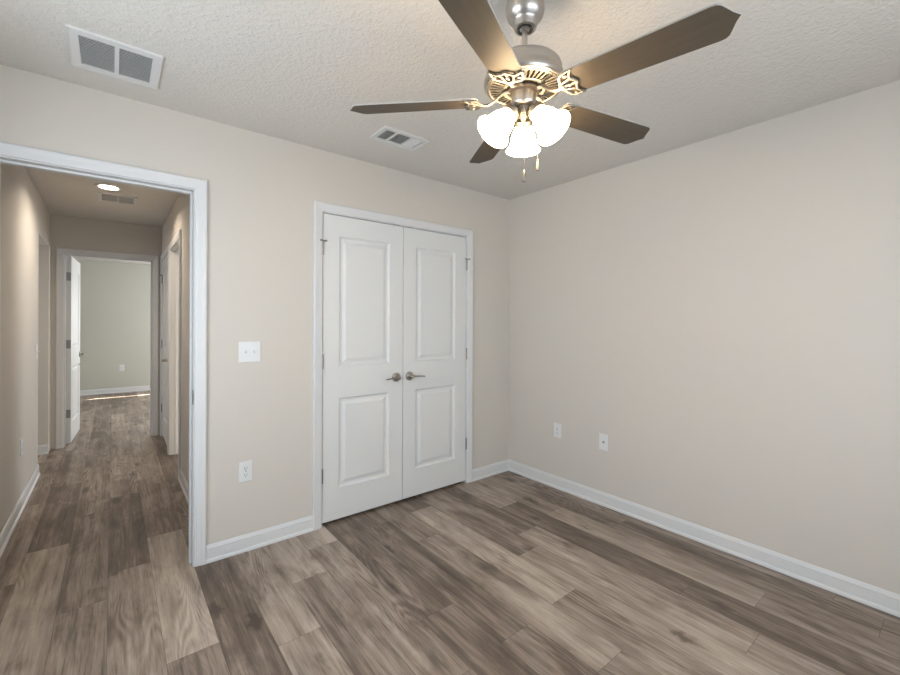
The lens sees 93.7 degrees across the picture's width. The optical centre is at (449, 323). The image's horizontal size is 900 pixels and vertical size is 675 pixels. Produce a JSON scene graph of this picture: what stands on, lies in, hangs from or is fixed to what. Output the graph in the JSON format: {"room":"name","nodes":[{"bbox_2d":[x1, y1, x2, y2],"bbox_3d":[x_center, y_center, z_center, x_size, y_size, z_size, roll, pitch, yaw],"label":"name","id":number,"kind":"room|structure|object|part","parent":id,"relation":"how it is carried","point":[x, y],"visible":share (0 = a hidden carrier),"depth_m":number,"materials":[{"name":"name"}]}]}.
{"room":"empty bedroom","nodes":[
{"label":"empty bedroom","id":0,"kind":"room"},
{"bbox_2d":[0,164,50,533],"bbox_3d":[-3.174,0.090,3.072,0.115,2.440,3.230,0,0,-39],"label":"wall","id":1,"kind":"structure","parent":0,"point":[25,284],"depth_m":3.01,"materials":[{"name":"beige paint"}]},
{"bbox_2d":[0,464,39,557],"bbox_3d":[-2.838,1.264,2.752,0.017,0.095,2.305,0,0,-39],"label":"baseboard","id":2,"kind":"structure","parent":1,"relation":"attached to","point":[8,529],"depth_m":2.82,"materials":[{"name":"grey paint"}]},
{"bbox_2d":[20,438,22,455],"bbox_3d":[-3.019,0.871,2.974,0.009,0.117,0.072,0,0,-39],"label":"wall outlet","id":3,"kind":"object","parent":1,"relation":"attached to","point":[21,439],"visible":1,"depth_m":2.96,"materials":[{"name":"white plastic"}]},
{"bbox_2d":[36,345,39,358],"bbox_3d":[-3.477,0.239,3.560,0.021,0.120,0.072,0,0,-39],"label":"light switch","id":4,"kind":"object","parent":1,"relation":"attached to","point":[37,351],"visible":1,"depth_m":3.56,"materials":[{"name":"white plastic"}]},
{"bbox_2d":[50,214,161,449],"bbox_3d":[-3.800,0.088,4.712,1.183,2.440,0.115,0,0,-39],"label":"wall","id":5,"kind":"structure","parent":0,"point":[66,231],"depth_m":4.57,"materials":[{"name":"beige paint"}]},
{"bbox_2d":[66,256,85,443],"bbox_3d":[-4.305,0.281,4.862,0.107,2.025,0.762,0,0,-36],"label":"door","id":6,"kind":"structure","parent":5,"relation":"in","point":[73,353],"depth_m":4.69,"materials":[{"name":"white paint"}]},
{"bbox_2d":[66,259,150,389],"bbox_3d":[-6.230,0.079,7.961,4.600,2.440,0.115,0,0,-39],"label":"wall","id":7,"kind":"structure","parent":0,"point":[115,297],"depth_m":7.87,"materials":[{"name":"grey paint"}]},
{"bbox_2d":[80,385,149,395],"bbox_3d":[-6.193,1.252,7.909,4.600,0.095,0.017,0,0,-39],"label":"baseboard","id":8,"kind":"structure","parent":7,"relation":"attached to","point":[136,388],"depth_m":7.86,"materials":[{"name":"grey paint"}]},
{"bbox_2d":[119,365,123,370],"bbox_3d":[-6.170,0.837,7.931,0.072,0.117,0.009,0,0,-39],"label":"wall outlet","id":9,"kind":"object","parent":7,"relation":"attached to","point":[121,367],"visible":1,"depth_m":7.92,"materials":[{"name":"white plastic"}]},
{"bbox_2d":[162,193,189,484],"bbox_3d":[-2.339,0.093,3.738,0.115,2.440,3.230,0,0,-39],"label":"wall","id":10,"kind":"structure","parent":0,"point":[178,218],"depth_m":3.40,"materials":[{"name":"beige paint"}]},
{"bbox_2d":[55,229,181,478],"bbox_3d":[-3.172,0.260,4.049,1.029,2.101,1.935,0,0,-39],"label":"door frame","id":11,"kind":"structure","parent":10,"relation":"attached to","point":[59,250],"depth_m":4.40,"materials":[{"name":"grey paint"}]},
{"bbox_2d":[160,255,167,443],"bbox_3d":[-3.123,0.282,4.612,0.094,2.020,0.776,0,0,-39],"label":"door","id":12,"kind":"structure","parent":10,"relation":"in","point":[164,278],"depth_m":4.68,"materials":[{"name":"white paint"}]},
{"bbox_2d":[178,469,188,504],"bbox_3d":[-1.827,1.268,2.986,0.017,0.095,1.410,0,0,-39],"label":"baseboard","id":13,"kind":"structure","parent":10,"relation":"attached to","point":[184,485],"depth_m":3.29,"materials":[{"name":"white paint"}]},
{"bbox_2d":[0,64,508,544],"bbox_3d":[-0.891,0.099,2.754,3.555,2.440,0.115,0,0,-39],"label":"wall","id":14,"kind":"structure","parent":0,"point":[262,190],"depth_m":2.50,"materials":[{"name":"beige paint"}]},
{"bbox_2d":[0,141,206,566],"bbox_3d":[-1.710,0.265,2.089,0.868,2.101,0.132,0,0,-39],"label":"door frame","id":15,"kind":"structure","parent":14,"relation":"attached to","point":[6,149],"depth_m":2.29,"materials":[{"name":"grey paint"}]},
{"bbox_2d":[239,460,251,482],"bbox_3d":[-1.183,0.858,2.444,0.072,0.117,0.009,0,0,-39],"label":"wall outlet","id":16,"kind":"object","parent":14,"relation":"attached to","point":[245,468],"visible":1,"depth_m":2.44,"materials":[{"name":"white plastic"}]},
{"bbox_2d":[239,341,260,362],"bbox_3d":[-1.162,0.166,2.451,0.118,0.120,0.021,0,0,-39],"label":"light switch","id":17,"kind":"object","parent":14,"relation":"attached to","point":[248,351],"visible":1,"depth_m":2.45,"materials":[{"name":"white plastic"}]},
{"bbox_2d":[206,515,312,563],"bbox_3d":[-1.106,1.270,2.501,0.596,0.095,0.017,0,0,-39],"label":"baseboard","id":18,"kind":"structure","parent":14,"relation":"attached to","point":[230,547],"depth_m":2.48,"materials":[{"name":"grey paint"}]},
{"bbox_2d":[320,213,402,522],"bbox_3d":[-0.591,0.290,2.908,0.637,2.018,0.094,0,0,-39],"label":"door","id":19,"kind":"structure","parent":14,"relation":"in","point":[362,327],"depth_m":2.91,"materials":[{"name":"white paint"}]},
{"bbox_3d":[-0.403,0.393,3.036,0.139,0.067,0.059,0,0,-39],"label":"handle","id":20,"kind":"part","parent":19,"relation":"part of","materials":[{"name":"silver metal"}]},
{"bbox_2d":[312,200,472,530],"bbox_3d":[-0.377,0.270,3.154,1.353,2.101,0.132,0,0,-39],"label":"door frame","id":21,"kind":"structure","parent":14,"relation":"attached to","point":[319,207],"depth_m":2.74,"materials":[{"name":"grey paint"}]},
{"bbox_2d":[402,227,469,498],"bbox_3d":[-0.089,0.292,3.309,0.640,2.018,0.094,0,0,-39],"label":"door","id":22,"kind":"structure","parent":14,"relation":"in","point":[435,265],"depth_m":3.29,"materials":[{"name":"white paint"}]},
{"bbox_3d":[-0.256,0.393,3.153,0.139,0.067,0.059,0,0,-39],"label":"handle","id":23,"kind":"part","parent":22,"relation":"part of","materials":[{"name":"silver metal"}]},
{"bbox_2d":[472,459,508,481],"bbox_3d":[0.359,1.276,3.671,0.449,0.095,0.017,0,0,-39],"label":"baseboard","id":24,"kind":"structure","parent":14,"relation":"attached to","point":[479,473],"depth_m":3.66,"materials":[{"name":"white paint"}]},
{"bbox_2d":[0,390,899,674],"bbox_3d":[-2.730,1.372,3.824,5.642,0.120,13.446,0,0,-39],"label":"floor","id":25,"kind":"structure","parent":0,"point":[508,572],"depth_m":2.06,"materials":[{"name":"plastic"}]},
{"bbox_2d":[0,0,899,264],"bbox_3d":[-2.694,-1.188,3.860,5.400,0.120,11.300,0,0,-39],"label":"ceiling","id":26,"kind":"structure","parent":0,"point":[294,71],"depth_m":1.87,"materials":[{"name":"grey paint"}]},
{"bbox_2d":[95,183,121,190],"bbox_3d":[-2.823,-1.125,3.489,0.176,0.008,0.176,0,0,-39],"label":"recessed light","id":27,"kind":"object","parent":26,"relation":"in","point":[99,185],"visible":1,"depth_m":3.49,"materials":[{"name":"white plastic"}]},
{"bbox_2d":[65,24,162,89],"bbox_3d":[-1.419,-1.118,1.797,0.306,0.010,0.309,0,0,-39],"label":"ceiling vent","id":28,"kind":"object","parent":26,"relation":"in","point":[88,50],"visible":1,"depth_m":1.78,"materials":[{"name":"white metal"}]},
{"bbox_2d":[98,191,136,205],"bbox_3d":[-3.002,-1.124,3.813,0.272,0.010,0.324,0,0,-39],"label":"ceiling vent","id":29,"kind":"object","parent":26,"relation":"in","point":[103,196],"visible":1,"depth_m":3.79,"materials":[{"name":"white metal"}]},
{"bbox_2d":[370,126,429,150],"bbox_3d":[-0.302,-1.114,2.555,0.310,0.010,0.184,0,0,-39],"label":"ceiling vent","id":30,"kind":"object","parent":26,"relation":"in","point":[388,135],"visible":1,"depth_m":2.55,"materials":[{"name":"white metal"}]},
{"bbox_2d":[350,0,740,181],"bbox_3d":[0.284,-0.789,1.397,1.135,0.656,1.127,0,0,-39],"label":"ceiling fan","id":31,"kind":"object","parent":26,"relation":"hanging from","point":[521,78],"visible":1,"depth_m":1.31,"materials":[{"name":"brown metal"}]},
{"bbox_3d":[-0.129,-0.749,1.457,0.455,0.006,0.118,1,13,8],"label":"blade","id":32,"kind":"part","parent":31,"relation":"part of","materials":[{"name":"beige wood"}]},
{"bbox_3d":[0.082,-0.736,1.067,0.118,0.006,0.455,14,7,25],"label":"blade","id":33,"kind":"part","parent":31,"relation":"part of","materials":[{"name":"beige wood"}]},
{"bbox_3d":[0.178,-0.754,1.778,0.118,0.006,0.455,-12,4,-10],"label":"blade","id":34,"kind":"part","parent":31,"relation":"part of","materials":[{"name":"beige wood"}]},
{"bbox_3d":[0.150,-0.645,1.381,0.126,0.128,0.118,0,0,-39],"label":"lamp shade","id":35,"kind":"part","parent":31,"relation":"part of","materials":[{"name":"white glass"}]},
{"bbox_3d":[0.174,-0.666,1.386,0.062,0.067,0.044,0,0,-39],"label":"bulb","id":36,"kind":"part","parent":31,"relation":"part of","materials":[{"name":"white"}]},
{"bbox_3d":[0.261,-0.646,1.511,0.122,0.128,0.120,0,0,-39],"label":"lamp shade","id":37,"kind":"part","parent":31,"relation":"part of","materials":[{"name":"white glass"}]},
{"bbox_3d":[0.246,-0.788,1.406,0.238,0.010,0.238,0,0,-39],"label":"motor plate","id":38,"kind":"part","parent":31,"relation":"part of","materials":[{"name":"grey"}]},
{"bbox_3d":[0.302,-0.664,1.363,0.044,0.068,0.063,0,0,-39],"label":"bulb","id":39,"kind":"part","parent":31,"relation":"part of","materials":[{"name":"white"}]},
{"bbox_3d":[0.321,-0.642,1.350,0.121,0.128,0.126,0,0,-39],"label":"lamp shade","id":40,"kind":"part","parent":31,"relation":"part of","materials":[{"name":"white glass"}]},
{"bbox_3d":[0.578,-0.744,1.586,0.455,0.006,0.118,0,-10,-28],"label":"blade","id":41,"kind":"part","parent":31,"relation":"part of","materials":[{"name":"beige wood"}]},
{"bbox_3d":[0.519,-0.733,1.147,0.455,0.006,0.118,2,-10,44],"label":"blade","id":42,"kind":"part","parent":31,"relation":"part of","materials":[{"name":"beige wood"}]},
{"bbox_2d":[508,80,899,594],"bbox_3d":[1.424,0.107,2.795,0.115,2.440,4.240,0,0,-39],"label":"wall","id":43,"kind":"structure","parent":0,"point":[724,309],"depth_m":2.44,"materials":[{"name":"beige paint"}]},
{"bbox_2d":[554,423,560,438],"bbox_3d":[0.865,0.862,3.393,0.009,0.117,0.072,0,0,-39],"label":"wall outlet","id":44,"kind":"object","parent":43,"relation":"attached to","point":[557,427],"visible":1,"depth_m":3.39,"materials":[{"name":"white plastic"}]},
{"bbox_2d":[599,433,608,450],"bbox_3d":[1.117,0.865,3.072,0.015,0.118,0.074,0,0,-39],"label":"cable jack plate","id":45,"kind":"object","parent":43,"relation":"attached to","point":[603,438],"visible":1,"depth_m":3.07,"materials":[{"name":"white plastic"}]},
{"bbox_2d":[509,460,899,616],"bbox_3d":[1.571,1.280,2.500,0.017,0.095,3.360,0,0,-39],"label":"baseboard","id":46,"kind":"structure","parent":43,"relation":"attached to","point":[878,598],"depth_m":2.42,"materials":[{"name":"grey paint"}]},
{"bbox_3d":[-4.825,0.084,3.782,1.580,2.440,0.290,0,0,-39],"label":"wall","id":47,"kind":"structure","parent":0,"visible":0},
{"bbox_2d":[38,444,47,454],"bbox_3d":[-4.688,1.257,3.697,1.695,0.095,0.017,0,0,-39],"label":"baseboard","id":48,"kind":"structure","parent":47,"relation":"attached to","point":[42,449],"depth_m":4.20,"materials":[{"name":"white paint"}]}
]}

